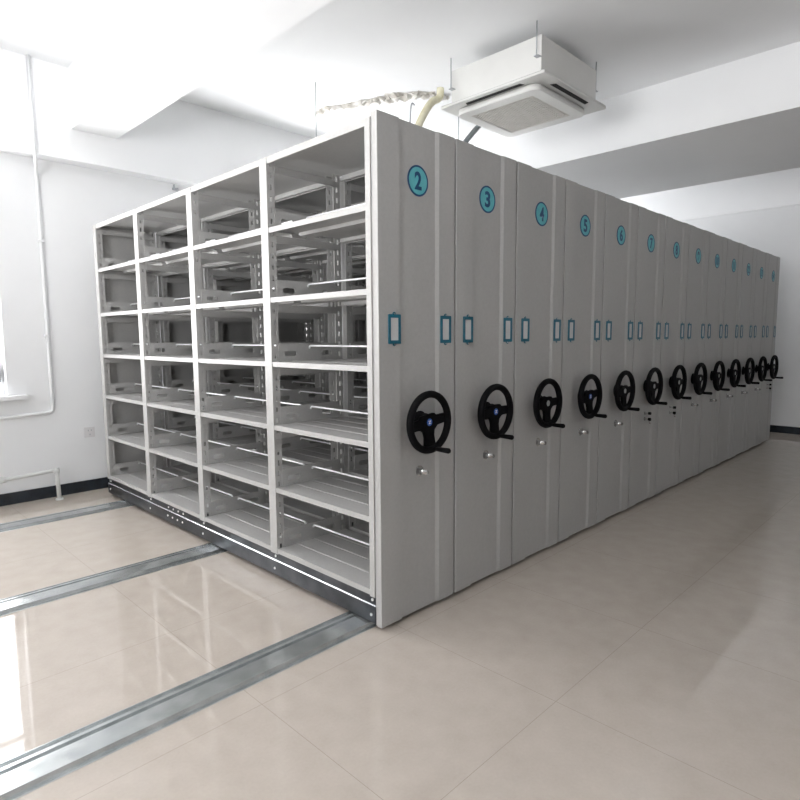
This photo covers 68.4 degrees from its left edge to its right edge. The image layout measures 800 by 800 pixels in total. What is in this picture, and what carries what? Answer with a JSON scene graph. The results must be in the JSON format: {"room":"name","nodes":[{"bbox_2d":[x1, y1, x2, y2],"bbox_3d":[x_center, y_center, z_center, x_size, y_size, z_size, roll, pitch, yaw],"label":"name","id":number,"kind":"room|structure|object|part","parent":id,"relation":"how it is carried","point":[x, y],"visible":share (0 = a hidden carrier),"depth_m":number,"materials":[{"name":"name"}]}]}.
{"room":"archive storage room","nodes":[
{"label":"archive storage room","id":0,"kind":"room"},
{"bbox_2d":[0,152,211,493],"bbox_3d":[-1.633,-1.136,6.624,0.250,3.635,12.530,6,9,44],"label":"wall","id":1,"kind":"structure","parent":0,"point":[74,199],"depth_m":5.10,"materials":[{"name":"white paint"}]},
{"bbox_2d":[0,342,28,400],"bbox_3d":[-4.037,-0.833,4.083,0.250,1.835,2.370,6,9,44],"label":"window","id":2,"kind":"structure","parent":1,"relation":"in","point":[13,397],"depth_m":4.92,"materials":[{"name":"white"}]},
{"bbox_3d":[-4.104,-0.857,4.147,0.060,1.800,2.110,6,9,44],"label":"frame","id":3,"kind":"part","parent":2,"relation":"part of","materials":[{"name":"white"}]},
{"bbox_3d":[-3.974,0.069,4.122,0.089,0.033,2.370,6,9,44],"label":"sill","id":4,"kind":"part","parent":2,"relation":"part of","materials":[{"name":"white"}]},
{"bbox_2d":[0,54,53,419],"bbox_3d":[-3.161,-1.285,4.747,0.180,2.918,0.555,6,9,44],"label":"conduit","id":5,"kind":"object","parent":1,"relation":"attached to","point":[40,240],"visible":1,"depth_m":4.96,"materials":[{"name":"white plastic"}]},
{"bbox_2d":[0,477,108,505],"bbox_3d":[-1.528,0.631,6.721,0.012,0.100,12.030,6,9,44],"label":"baseboard","id":6,"kind":"structure","parent":1,"relation":"attached to","point":[11,498],"depth_m":5.17,"materials":[{"name":"tile"}]},
{"bbox_2d":[84,427,94,437],"bbox_3d":[-2.829,0.293,5.367,0.010,0.092,0.086,6,9,44],"label":"wall socket","id":7,"kind":"object","parent":1,"relation":"attached to","point":[88,431],"visible":1,"depth_m":5.36,"materials":[{"name":"grey plastic"}]},
{"bbox_2d":[0,48,340,186],"bbox_3d":[-1.500,-2.557,6.330,0.150,0.747,12.030,6,9,44],"label":"beam","id":8,"kind":"structure","parent":1,"relation":"attached to","point":[184,143],"depth_m":5.34,"materials":[{"name":"white paint"}]},
{"bbox_2d":[469,41,799,198],"bbox_3d":[3.876,-2.600,5.193,9.080,0.490,1.990,6,9,44],"label":"beam","id":9,"kind":"structure","parent":1,"relation":"attached to","point":[740,118],"depth_m":5.54,"materials":[{"name":"white paint"}]},
{"bbox_2d":[0,432,799,799],"bbox_3d":[1.750,1.104,3.512,9.730,0.200,12.530,6,9,44],"label":"floor","id":10,"kind":"structure","parent":0,"point":[651,651],"depth_m":2.50,"materials":[{"name":"beige tile"}]},
{"bbox_2d":[0,467,63,500],"bbox_3d":[-3.379,0.773,4.654,0.072,0.282,1.284,6,9,44],"label":"pipe","id":11,"kind":"object","parent":10,"relation":"on","point":[56,471],"visible":1,"depth_m":5.00,"materials":[{"name":"white metal"}]},
{"bbox_2d":[0,500,133,531],"bbox_3d":[-0.395,0.646,6.882,0.196,0.022,8.950,6,9,44],"label":"rail","id":12,"kind":"object","parent":10,"relation":"on","point":[33,521],"visible":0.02,"depth_m":4.58,"materials":[{"name":"metal"}]},
{"bbox_2d":[0,543,226,615],"bbox_3d":[0.693,0.753,5.812,0.196,0.022,8.950,6,9,44],"label":"rail","id":13,"kind":"object","parent":10,"relation":"on","point":[41,596],"visible":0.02,"depth_m":3.37,"materials":[{"name":"metal"}]},
{"bbox_2d":[0,611,376,799],"bbox_3d":[1.714,0.854,4.808,0.196,0.022,8.950,6,9,44],"label":"rail","id":14,"kind":"object","parent":10,"relation":"on","point":[22,774],"visible":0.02,"depth_m":2.18,"materials":[{"name":"metal"}]},
{"bbox_2d":[92,109,454,627],"bbox_3d":[-1.113,-0.225,4.012,3.708,2.330,0.534,6,9,44],"label":"shelving unit","id":15,"kind":"object","parent":14,"relation":"on","point":[404,565],"visible":1,"depth_m":3.28,"materials":[{"name":"grey metal"}]},
{"bbox_3d":[-2.421,-0.355,5.296,0.033,2.315,0.475,6,9,44],"label":"panel","id":16,"kind":"part","parent":15,"relation":"part of","materials":[{"name":"white metal"}]},
{"bbox_3d":[-2.085,-0.372,4.943,0.795,0.030,0.497,6,9,44],"label":"shelf","id":17,"kind":"part","parent":15,"relation":"part of","materials":[{"name":"white metal"}]},
{"bbox_3d":[-2.089,-1.086,4.867,0.795,0.030,0.497,6,9,44],"label":"shelf","id":18,"kind":"part","parent":15,"relation":"part of","materials":[{"name":"grey metal"}]},
{"bbox_3d":[-2.087,-0.718,4.906,0.795,0.030,0.497,6,9,44],"label":"shelf","id":19,"kind":"part","parent":15,"relation":"part of","materials":[{"name":"white metal"}]},
{"bbox_3d":[-2.082,-0.022,4.981,0.795,0.030,0.497,6,9,44],"label":"shelf","id":20,"kind":"part","parent":15,"relation":"part of","materials":[{"name":"grey metal"}]},
{"bbox_3d":[-2.080,0.331,5.019,0.795,0.030,0.497,6,9,44],"label":"shelf","id":21,"kind":"part","parent":15,"relation":"part of","materials":[{"name":"grey metal"}]},
{"bbox_3d":[-2.082,-0.112,4.972,0.797,0.023,0.012,6,9,44],"label":"stop rod","id":22,"kind":"part","parent":15,"relation":"part of","materials":[{"name":"silver metal"}]},
{"bbox_3d":[-2.078,0.684,5.056,0.795,0.030,0.497,6,9,44],"label":"shelf","id":23,"kind":"part","parent":15,"relation":"part of","materials":[{"name":"grey metal"}]},
{"bbox_3d":[-2.080,0.241,5.010,0.797,0.023,0.012,6,9,44],"label":"stop rod","id":24,"kind":"part","parent":15,"relation":"part of","materials":[{"name":"silver metal"}]},
{"bbox_3d":[-2.077,0.594,5.048,0.797,0.023,0.012,6,9,44],"label":"stop rod","id":25,"kind":"part","parent":15,"relation":"part of","materials":[{"name":"silver metal"}]},
{"bbox_3d":[-1.473,-0.747,4.294,0.796,0.023,0.012,6,9,44],"label":"stop rod","id":26,"kind":"part","parent":15,"relation":"part of","materials":[{"name":"silver metal"}]},
{"bbox_3d":[-1.476,-1.115,4.255,0.796,0.023,0.012,6,9,44],"label":"stop rod","id":27,"kind":"part","parent":15,"relation":"part of","materials":[{"name":"silver metal"}]},
{"bbox_3d":[-1.476,-1.025,4.263,0.794,0.030,0.497,6,9,44],"label":"shelf","id":28,"kind":"part","parent":15,"relation":"part of","materials":[{"name":"grey metal"}]},
{"bbox_3d":[-1.471,-0.311,4.340,0.794,0.030,0.497,6,9,44],"label":"shelf","id":29,"kind":"part","parent":15,"relation":"part of","materials":[{"name":"grey metal"}]},
{"bbox_3d":[-1.474,-0.657,4.303,0.794,0.030,0.497,6,9,44],"label":"shelf","id":30,"kind":"part","parent":15,"relation":"part of","materials":[{"name":"white metal"}]},
{"bbox_3d":[-1.469,0.039,4.377,0.794,0.030,0.497,6,9,44],"label":"shelf","id":31,"kind":"part","parent":15,"relation":"part of","materials":[{"name":"grey metal"}]},
{"bbox_3d":[-1.467,0.392,4.415,0.794,0.030,0.497,6,9,44],"label":"shelf","id":32,"kind":"part","parent":15,"relation":"part of","materials":[{"name":"grey metal"}]},
{"bbox_3d":[-1.469,-0.051,4.369,0.796,0.023,0.012,6,9,44],"label":"stop rod","id":33,"kind":"part","parent":15,"relation":"part of","materials":[{"name":"silver metal"}]},
{"bbox_3d":[-1.464,0.745,4.453,0.794,0.030,0.497,6,9,44],"label":"shelf","id":34,"kind":"part","parent":15,"relation":"part of","materials":[{"name":"grey metal"}]},
{"bbox_3d":[-1.466,0.302,4.407,0.796,0.023,0.012,6,9,44],"label":"stop rod","id":35,"kind":"part","parent":15,"relation":"part of","materials":[{"name":"silver metal"}]},
{"bbox_3d":[-1.464,0.655,4.444,0.796,0.023,0.012,6,9,44],"label":"stop rod","id":36,"kind":"part","parent":15,"relation":"part of","materials":[{"name":"silver metal"}]},
{"bbox_3d":[-1.165,0.856,4.190,3.472,0.128,0.529,6,9,44],"label":"frame","id":37,"kind":"part","parent":15,"relation":"part of","materials":[{"name":"grey metal"}]},
{"bbox_3d":[-0.860,-0.686,3.690,0.798,0.023,0.012,6,9,44],"label":"stop rod","id":38,"kind":"part","parent":15,"relation":"part of","materials":[{"name":"silver metal"}]},
{"bbox_3d":[-0.857,-0.341,3.727,0.798,0.023,0.012,6,9,44],"label":"stop rod","id":39,"kind":"part","parent":15,"relation":"part of","materials":[{"name":"silver metal"}]},
{"bbox_3d":[-0.862,-1.054,3.651,0.798,0.023,0.012,6,9,44],"label":"stop rod","id":40,"kind":"part","parent":15,"relation":"part of","materials":[{"name":"silver metal"}]},
{"bbox_3d":[-0.858,-0.251,3.736,0.796,0.030,0.497,6,9,44],"label":"shelf","id":41,"kind":"part","parent":15,"relation":"part of","materials":[{"name":"grey metal"}]},
{"bbox_3d":[-0.855,0.100,3.773,0.796,0.030,0.497,6,9,44],"label":"shelf","id":42,"kind":"part","parent":15,"relation":"part of","materials":[{"name":"grey metal"}]},
{"bbox_3d":[-0.862,-0.964,3.659,0.796,0.030,0.497,6,9,44],"label":"shelf","id":43,"kind":"part","parent":15,"relation":"part of","materials":[{"name":"grey metal"}]},
{"bbox_3d":[-0.860,-0.597,3.699,0.796,0.030,0.497,6,9,44],"label":"shelf","id":44,"kind":"part","parent":15,"relation":"part of","materials":[{"name":"white metal"}]},
{"bbox_3d":[-0.853,0.453,3.811,0.796,0.030,0.497,6,9,44],"label":"shelf","id":45,"kind":"part","parent":15,"relation":"part of","materials":[{"name":"grey metal"}]},
{"bbox_3d":[-0.855,0.009,3.765,0.798,0.023,0.012,6,9,44],"label":"stop rod","id":46,"kind":"part","parent":15,"relation":"part of","materials":[{"name":"silver metal"}]},
{"bbox_3d":[-0.851,0.805,3.849,0.796,0.030,0.497,6,9,44],"label":"shelf","id":47,"kind":"part","parent":15,"relation":"part of","materials":[{"name":"grey metal"}]},
{"bbox_3d":[-0.853,0.362,3.803,0.798,0.023,0.012,6,9,44],"label":"stop rod","id":48,"kind":"part","parent":15,"relation":"part of","materials":[{"name":"silver metal"}]},
{"bbox_3d":[-0.850,0.715,3.841,0.798,0.023,0.012,6,9,44],"label":"stop rod","id":49,"kind":"part","parent":15,"relation":"part of","materials":[{"name":"silver metal"}]},
{"bbox_3d":[-0.254,-0.904,3.061,0.779,0.030,0.497,6,9,44],"label":"shelf","id":50,"kind":"part","parent":15,"relation":"part of","materials":[{"name":"grey metal"}]},
{"bbox_3d":[-0.252,-0.536,3.100,0.779,0.030,0.497,6,9,44],"label":"shelf","id":51,"kind":"part","parent":15,"relation":"part of","materials":[{"name":"white metal"}]},
{"bbox_3d":[-0.249,-0.190,3.138,0.779,0.030,0.497,6,9,44],"label":"shelf","id":52,"kind":"part","parent":15,"relation":"part of","materials":[{"name":"grey metal"}]},
{"bbox_3d":[-0.247,0.160,3.175,0.779,0.030,0.497,6,9,44],"label":"shelf","id":53,"kind":"part","parent":15,"relation":"part of","materials":[{"name":"grey metal"}]},
{"bbox_3d":[-0.245,0.513,3.213,0.779,0.030,0.497,6,9,44],"label":"shelf","id":54,"kind":"part","parent":15,"relation":"part of","materials":[{"name":"grey metal"}]},
{"bbox_3d":[-0.243,0.866,3.251,0.779,0.030,0.497,6,9,44],"label":"shelf","id":55,"kind":"part","parent":15,"relation":"part of","materials":[{"name":"grey metal"}]},
{"bbox_3d":[-0.254,-0.994,3.052,0.781,0.023,0.012,6,9,44],"label":"stop rod","id":56,"kind":"part","parent":15,"relation":"part of","materials":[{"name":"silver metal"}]},
{"bbox_3d":[-0.251,-0.626,3.092,0.781,0.023,0.012,6,9,44],"label":"stop rod","id":57,"kind":"part","parent":15,"relation":"part of","materials":[{"name":"silver metal"}]},
{"bbox_3d":[-0.249,-0.280,3.129,0.781,0.023,0.012,6,9,44],"label":"stop rod","id":58,"kind":"part","parent":15,"relation":"part of","materials":[{"name":"silver metal"}]},
{"bbox_3d":[-0.247,0.070,3.166,0.781,0.023,0.012,6,9,44],"label":"stop rod","id":59,"kind":"part","parent":15,"relation":"part of","materials":[{"name":"silver metal"}]},
{"bbox_3d":[-0.244,0.423,3.204,0.781,0.023,0.012,6,9,44],"label":"stop rod","id":60,"kind":"part","parent":15,"relation":"part of","materials":[{"name":"silver metal"}]},
{"bbox_3d":[-0.242,0.776,3.242,0.781,0.023,0.012,6,9,44],"label":"stop rod","id":61,"kind":"part","parent":15,"relation":"part of","materials":[{"name":"silver metal"}]},
{"bbox_3d":[0.078,-0.108,2.843,0.042,2.330,0.529,6,9,44],"label":"panel","id":62,"kind":"part","parent":15,"relation":"part of","materials":[{"name":"grey metal"}]},
{"bbox_3d":[0.201,0.238,2.811,0.094,0.027,0.027,6,16,44],"label":"crank handle","id":63,"kind":"part","parent":15,"relation":"part of","materials":[{"name":"black plastic"}]},
{"bbox_2d":[156,139,516,592],"bbox_3d":[-0.733,-0.269,4.394,3.708,2.330,0.532,6,9,44],"label":"shelving unit","id":64,"kind":"object","parent":14,"relation":"on","point":[485,181],"visible":0.5,"depth_m":3.32,"materials":[{"name":"grey metal"}]},
{"bbox_3d":[-2.042,-0.398,5.677,0.033,2.315,0.475,6,9,44],"label":"panel","id":65,"kind":"part","parent":64,"relation":"part of","materials":[{"name":"white metal"}]},
{"bbox_3d":[-1.698,0.641,5.438,0.795,0.030,0.497,6,9,44],"label":"shelf","id":66,"kind":"part","parent":64,"relation":"part of","materials":[{"name":"grey metal"}]},
{"bbox_3d":[-1.710,-1.129,5.248,0.795,0.030,0.497,6,9,44],"label":"shelf","id":67,"kind":"part","parent":64,"relation":"part of","materials":[{"name":"grey metal"}]},
{"bbox_3d":[-1.703,-0.065,5.362,0.795,0.030,0.497,6,9,44],"label":"shelf","id":68,"kind":"part","parent":64,"relation":"part of","materials":[{"name":"grey metal"}]},
{"bbox_3d":[-1.701,0.288,5.400,0.795,0.030,0.497,6,9,44],"label":"shelf","id":69,"kind":"part","parent":64,"relation":"part of","materials":[{"name":"grey metal"}]},
{"bbox_3d":[-1.085,0.702,4.834,0.794,0.030,0.497,6,9,44],"label":"shelf","id":70,"kind":"part","parent":64,"relation":"part of","materials":[{"name":"grey metal"}]},
{"bbox_3d":[-1.097,-1.068,4.645,0.794,0.030,0.497,6,9,44],"label":"shelf","id":71,"kind":"part","parent":64,"relation":"part of","materials":[{"name":"grey metal"}]},
{"bbox_3d":[-1.089,-0.095,4.750,0.796,0.023,0.012,6,9,44],"label":"stop rod","id":72,"kind":"part","parent":64,"relation":"part of","materials":[{"name":"silver metal"}]},
{"bbox_3d":[-1.087,0.348,4.796,0.794,0.030,0.497,6,9,44],"label":"shelf","id":73,"kind":"part","parent":64,"relation":"part of","materials":[{"name":"grey metal"}]},
{"bbox_3d":[-1.090,-0.004,4.758,0.794,0.030,0.497,6,9,44],"label":"shelf","id":74,"kind":"part","parent":64,"relation":"part of","materials":[{"name":"grey metal"}]},
{"bbox_3d":[-0.471,0.762,4.230,0.796,0.030,0.497,6,9,44],"label":"shelf","id":75,"kind":"part","parent":64,"relation":"part of","materials":[{"name":"grey metal"}]},
{"bbox_3d":[-0.483,-1.008,4.041,0.796,0.030,0.497,6,9,44],"label":"shelf","id":76,"kind":"part","parent":64,"relation":"part of","materials":[{"name":"grey metal"}]},
{"bbox_3d":[-0.481,-0.640,4.080,0.796,0.030,0.497,6,9,44],"label":"shelf","id":77,"kind":"part","parent":64,"relation":"part of","materials":[{"name":"grey metal"}]},
{"bbox_3d":[-0.474,0.409,4.192,0.796,0.030,0.497,6,9,44],"label":"shelf","id":78,"kind":"part","parent":64,"relation":"part of","materials":[{"name":"grey metal"}]},
{"bbox_3d":[-0.476,0.056,4.155,0.796,0.030,0.497,6,9,44],"label":"shelf","id":79,"kind":"part","parent":64,"relation":"part of","materials":[{"name":"grey metal"}]},
{"bbox_3d":[-0.476,-0.034,4.146,0.798,0.023,0.012,6,9,44],"label":"stop rod","id":80,"kind":"part","parent":64,"relation":"part of","materials":[{"name":"silver metal"}]},
{"bbox_3d":[-0.473,0.319,4.184,0.798,0.023,0.012,6,9,44],"label":"stop rod","id":81,"kind":"part","parent":64,"relation":"part of","materials":[{"name":"silver metal"}]},
{"bbox_3d":[0.125,-0.948,3.442,0.779,0.030,0.497,6,9,44],"label":"shelf","id":82,"kind":"part","parent":64,"relation":"part of","materials":[{"name":"grey metal"}]},
{"bbox_3d":[0.132,0.116,3.556,0.779,0.030,0.497,6,9,44],"label":"shelf","id":83,"kind":"part","parent":64,"relation":"part of","materials":[{"name":"grey metal"}]},
{"bbox_3d":[0.135,0.469,3.594,0.779,0.030,0.497,6,9,44],"label":"shelf","id":84,"kind":"part","parent":64,"relation":"part of","materials":[{"name":"grey metal"}]},
{"bbox_3d":[0.137,0.822,3.632,0.779,0.030,0.497,6,9,44],"label":"shelf","id":85,"kind":"part","parent":64,"relation":"part of","materials":[{"name":"grey metal"}]},
{"bbox_2d":[409,103,414,122],"bbox_3d":[0.070,-1.553,3.518,0.010,0.431,0.053,6,9,44],"label":"wire","id":86,"kind":"object","parent":64,"relation":"on","point":[413,104],"visible":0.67,"depth_m":3.49,"materials":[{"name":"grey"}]},
{"bbox_3d":[0.458,-0.151,3.225,0.042,2.330,0.529,6,9,44],"label":"panel","id":87,"kind":"part","parent":64,"relation":"part of","materials":[{"name":"grey metal"}]},
{"bbox_3d":[0.572,0.198,3.184,0.094,0.027,0.027,6,10,44],"label":"crank handle","id":88,"kind":"part","parent":64,"relation":"part of","materials":[{"name":"black plastic"}]},
{"bbox_2d":[212,161,565,564],"bbox_3d":[-0.354,-0.312,4.775,3.708,2.330,0.532,6,9,44],"label":"shelving unit","id":89,"kind":"object","parent":14,"relation":"on","point":[540,195],"visible":0.31,"depth_m":3.61,"materials":[{"name":"grey metal"}]},
{"bbox_3d":[-1.663,-0.441,6.058,0.033,2.315,0.475,6,9,44],"label":"panel","id":90,"kind":"part","parent":89,"relation":"part of","materials":[{"name":"grey metal"}]},
{"bbox_3d":[-1.321,0.245,5.781,0.795,0.030,0.497,6,9,44],"label":"shelf","id":91,"kind":"part","parent":89,"relation":"part of","materials":[{"name":"grey metal"}]},
{"bbox_3d":[-1.330,-1.172,5.629,0.795,0.030,0.497,6,9,44],"label":"shelf","id":92,"kind":"part","parent":89,"relation":"part of","materials":[{"name":"grey metal"}]},
{"bbox_3d":[-1.323,-0.108,5.743,0.795,0.030,0.497,6,9,44],"label":"shelf","id":93,"kind":"part","parent":89,"relation":"part of","materials":[{"name":"grey metal"}]},
{"bbox_3d":[-0.710,-0.138,5.131,0.796,0.023,0.012,6,9,44],"label":"stop rod","id":94,"kind":"part","parent":89,"relation":"part of","materials":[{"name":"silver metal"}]},
{"bbox_3d":[-0.717,-1.112,5.026,0.794,0.030,0.497,6,9,44],"label":"shelf","id":95,"kind":"part","parent":89,"relation":"part of","materials":[{"name":"grey metal"}]},
{"bbox_3d":[-0.103,-1.051,4.422,0.796,0.030,0.497,6,9,44],"label":"shelf","id":96,"kind":"part","parent":89,"relation":"part of","materials":[{"name":"grey metal"}]},
{"bbox_3d":[-0.094,0.366,4.574,0.796,0.030,0.497,6,9,44],"label":"shelf","id":97,"kind":"part","parent":89,"relation":"part of","materials":[{"name":"grey metal"}]},
{"bbox_3d":[0.837,-0.194,3.606,0.042,2.330,0.529,6,9,44],"label":"panel","id":98,"kind":"part","parent":89,"relation":"part of","materials":[{"name":"grey metal"}]},
{"bbox_3d":[0.954,0.154,3.568,0.094,0.027,0.027,6,12,44],"label":"crank handle","id":99,"kind":"part","parent":89,"relation":"part of","materials":[{"name":"black plastic"}]},
{"bbox_2d":[273,179,606,541],"bbox_3d":[0.026,-0.355,5.157,3.708,2.330,0.532,6,9,44],"label":"shelving unit","id":100,"kind":"object","parent":14,"relation":"on","point":[581,387],"visible":0.21,"depth_m":3.97,"materials":[{"name":"grey metal"}]},
{"bbox_3d":[-1.283,-0.484,6.440,0.033,2.315,0.475,6,9,44],"label":"panel","id":101,"kind":"part","parent":100,"relation":"part of","materials":[{"name":"grey metal"}]},
{"bbox_3d":[-0.338,-1.155,5.407,0.794,0.030,0.497,6,9,44],"label":"shelf","id":102,"kind":"part","parent":100,"relation":"part of","materials":[{"name":"white metal"}]},
{"bbox_3d":[1.216,-0.237,3.987,0.042,2.330,0.529,6,9,44],"label":"panel","id":103,"kind":"part","parent":100,"relation":"part of","materials":[{"name":"grey metal"}]},
{"bbox_3d":[1.344,0.106,3.960,0.094,0.027,0.027,6,19,44],"label":"crank handle","id":104,"kind":"part","parent":100,"relation":"part of","materials":[{"name":"black plastic"}]},
{"bbox_2d":[306,194,639,522],"bbox_3d":[0.405,-0.398,5.538,3.708,2.330,0.532,6,9,44],"label":"shelving unit","id":105,"kind":"object","parent":14,"relation":"on","point":[617,380],"visible":0.21,"depth_m":4.34,"materials":[{"name":"grey metal"}]},
{"bbox_3d":[1.596,-0.281,4.368,0.042,2.330,0.529,6,9,44],"label":"panel","id":106,"kind":"part","parent":105,"relation":"part of","materials":[{"name":"grey metal"}]},
{"bbox_3d":[1.714,0.067,4.332,0.094,0.027,0.027,6,13,44],"label":"crank handle","id":107,"kind":"part","parent":105,"relation":"part of","materials":[{"name":"black plastic"}]},
{"bbox_2d":[349,206,667,507],"bbox_3d":[0.785,-0.442,5.919,3.708,2.330,0.532,6,9,44],"label":"shelving unit","id":108,"kind":"object","parent":14,"relation":"on","point":[648,377],"visible":0.27,"depth_m":4.72,"materials":[{"name":"grey metal"}]},
{"bbox_3d":[-0.524,-0.571,7.202,0.033,2.315,0.475,6,9,44],"label":"panel","id":109,"kind":"part","parent":108,"relation":"part of","materials":[{"name":"grey metal"}]},
{"bbox_3d":[1.975,-0.324,4.750,0.042,2.330,0.529,6,9,44],"label":"panel","id":110,"kind":"part","parent":108,"relation":"part of","materials":[{"name":"grey metal"}]},
{"bbox_3d":[2.086,0.026,4.706,0.094,0.027,0.027,6,8,44],"label":"crank handle","id":111,"kind":"part","parent":108,"relation":"part of","materials":[{"name":"black plastic"}]},
{"bbox_2d":[655,216,691,494],"bbox_3d":[1.164,-0.485,6.300,3.708,2.330,0.532,6,9,44],"label":"shelving unit","id":112,"kind":"object","parent":14,"relation":"on","point":[674,374],"visible":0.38,"depth_m":5.10,"materials":[{"name":"grey metal"}]},
{"bbox_3d":[2.468,-0.018,5.090,0.094,0.027,0.027,6,10,44],"label":"crank handle","id":113,"kind":"part","parent":112,"relation":"part of","materials":[{"name":"black plastic"}]},
{"bbox_2d":[678,225,712,482],"bbox_3d":[1.544,-0.528,6.681,3.708,2.330,0.532,6,9,44],"label":"shelving unit","id":114,"kind":"object","parent":14,"relation":"on","point":[698,248],"visible":0.3,"depth_m":5.49,"materials":[{"name":"grey metal"}]},
{"bbox_2d":[698,232,729,473],"bbox_3d":[1.923,-0.572,7.063,3.708,2.330,0.532,6,9,44],"label":"shelving unit","id":115,"kind":"object","parent":14,"relation":"on","point":[715,367],"visible":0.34,"depth_m":5.87,"materials":[{"name":"grey metal"}]},
{"bbox_2d":[716,239,745,464],"bbox_3d":[2.302,-0.615,7.444,3.708,2.330,0.532,6,9,44],"label":"shelving unit","id":116,"kind":"object","parent":14,"relation":"on","point":[734,249],"visible":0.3,"depth_m":6.25,"materials":[{"name":"grey metal"}]},
{"bbox_2d":[732,244,759,456],"bbox_3d":[2.682,-0.658,7.825,3.708,2.330,0.532,6,9,44],"label":"shelving unit","id":117,"kind":"object","parent":14,"relation":"on","point":[749,255],"visible":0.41,"depth_m":6.64,"materials":[{"name":"grey metal"}]},
{"bbox_2d":[746,249,771,449],"bbox_3d":[3.061,-0.702,8.207,3.708,2.330,0.532,6,9,44],"label":"shelving unit","id":118,"kind":"object","parent":14,"relation":"on","point":[762,259],"visible":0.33,"depth_m":7.02,"materials":[{"name":"grey metal"}]},
{"bbox_2d":[758,254,782,443],"bbox_3d":[3.441,-0.745,8.588,3.708,2.330,0.532,6,9,44],"label":"shelving unit","id":119,"kind":"object","parent":14,"relation":"on","point":[774,262],"visible":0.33,"depth_m":7.40,"materials":[{"name":"grey metal"}]},
{"bbox_2d":[0,0,799,140],"bbox_3d":[1.725,-2.709,3.104,9.730,0.200,12.530,6,9,44],"label":"ceiling","id":120,"kind":"structure","parent":0,"point":[353,50],"depth_m":4.53,"materials":[{"name":"white paint"}]},
{"bbox_2d":[68,0,332,138],"bbox_3d":[0.587,-2.224,1.889,9.080,0.490,0.365,6,9,44],"label":"beam","id":121,"kind":"structure","parent":120,"relation":"attached to","point":[154,53],"depth_m":3.88,"materials":[{"name":"white paint"}]},
{"bbox_2d":[315,82,316,136],"bbox_3d":[-0.749,-2.379,5.271,0.008,0.885,0.008,6,9,44],"label":"hanging rod","id":122,"kind":"object","parent":120,"relation":"hanging from","point":[315,82],"visible":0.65,"depth_m":5.24,"materials":[{"name":"grey metal"}]},
{"bbox_2d":[316,90,448,114],"bbox_3d":[-0.226,-2.843,5.626,1.382,0.044,0.264,1,6,15],"label":"insulated pipe","id":123,"kind":"object","parent":120,"relation":"attached to","point":[389,98],"visible":0.94,"depth_m":5.56,"materials":[{"name":"cream plastic wrap"},{"name":"foam insulation"}]},
{"bbox_2d":[463,125,480,142],"bbox_3d":[-0.120,-2.310,6.233,2.225,1.081,0.719,6,9,44],"label":"hose","id":124,"kind":"object","parent":120,"relation":"hanging from","point":[476,128],"visible":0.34,"depth_m":5.44,"materials":[{"name":"grey"}]},
{"bbox_2d":[441,20,605,136],"bbox_3d":[1.021,-2.569,4.853,0.970,0.441,0.970,6,9,44],"label":"air conditioner","id":125,"kind":"object","parent":120,"relation":"hanging from","point":[533,84],"visible":1,"depth_m":4.62,"materials":[{"name":"white plastic"}]},
{"bbox_2d":[415,87,443,126],"bbox_3d":[-0.603,-2.219,5.611,2.440,0.891,0.439,6,9,44],"label":"insulated pipe","id":126,"kind":"object","parent":125,"relation":"attached to","point":[431,102],"visible":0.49,"depth_m":4.73,"materials":[{"name":"beige plastic"}]},
{"bbox_3d":[0.428,-2.663,4.813,0.040,0.239,0.050,6,9,44],"label":"hanger rod","id":127,"kind":"part","parent":125,"relation":"part of","materials":[{"name":"grey metal"}]},
{"bbox_2d":[466,84,523,104],"bbox_3d":[0.723,-2.373,4.571,0.540,0.005,0.040,6,9,44],"label":"outlet","id":128,"kind":"object","parent":125,"relation":"attached to","point":[501,92],"depth_m":4.56,"materials":[{"name":"black plastic"}]},
{"bbox_2d":[473,96,569,132],"bbox_3d":[1.001,-2.359,4.869,0.584,0.016,0.584,6,9,44],"label":"grille","id":129,"kind":"object","parent":125,"relation":"attached to","point":[527,112],"depth_m":4.86,"materials":[{"name":"beige plastic"}]},
{"bbox_3d":[1.001,-2.372,4.867,0.770,0.045,0.770,6,9,44],"label":"intake frame","id":130,"kind":"part","parent":125,"relation":"part of","materials":[{"name":"white plastic"}]},
{"bbox_3d":[1.022,-2.417,4.870,0.970,0.022,0.970,6,9,44],"label":"panel","id":131,"kind":"part","parent":125,"relation":"part of","materials":[{"name":"white plastic"}]},
{"bbox_3d":[0.997,-2.607,4.254,0.040,0.239,0.050,6,9,44],"label":"hanger rod","id":132,"kind":"part","parent":125,"relation":"part of","materials":[{"name":"grey metal"}]},
{"bbox_2d":[550,84,588,103],"bbox_3d":[1.324,-2.377,4.573,0.040,0.005,0.540,6,9,44],"label":"outlet","id":133,"kind":"object","parent":125,"relation":"attached to","point":[562,89],"depth_m":4.56,"materials":[{"name":"black plastic"}]},
{"bbox_2d":[681,204,799,426],"bbox_3d":[6.055,-1.295,7.646,9.230,3.635,0.250,6,9,44],"label":"wall","id":134,"kind":"structure","parent":0,"point":[774,231],"depth_m":8.20,"materials":[{"name":"white paint"}]},
{"bbox_2d":[621,167,799,220],"bbox_3d":[5.999,-2.835,7.328,9.080,0.505,0.030,6,9,44],"label":"beam","id":135,"kind":"structure","parent":134,"relation":"attached to","point":[776,189],"depth_m":8.54,"materials":[{"name":"white paint"}]},
{"bbox_2d":[770,425,799,434],"bbox_3d":[5.978,0.473,7.737,9.218,0.100,0.012,6,9,44],"label":"baseboard","id":136,"kind":"structure","parent":134,"relation":"attached to","point":[773,428],"depth_m":8.28,"materials":[{"name":"tile"}]}
]}

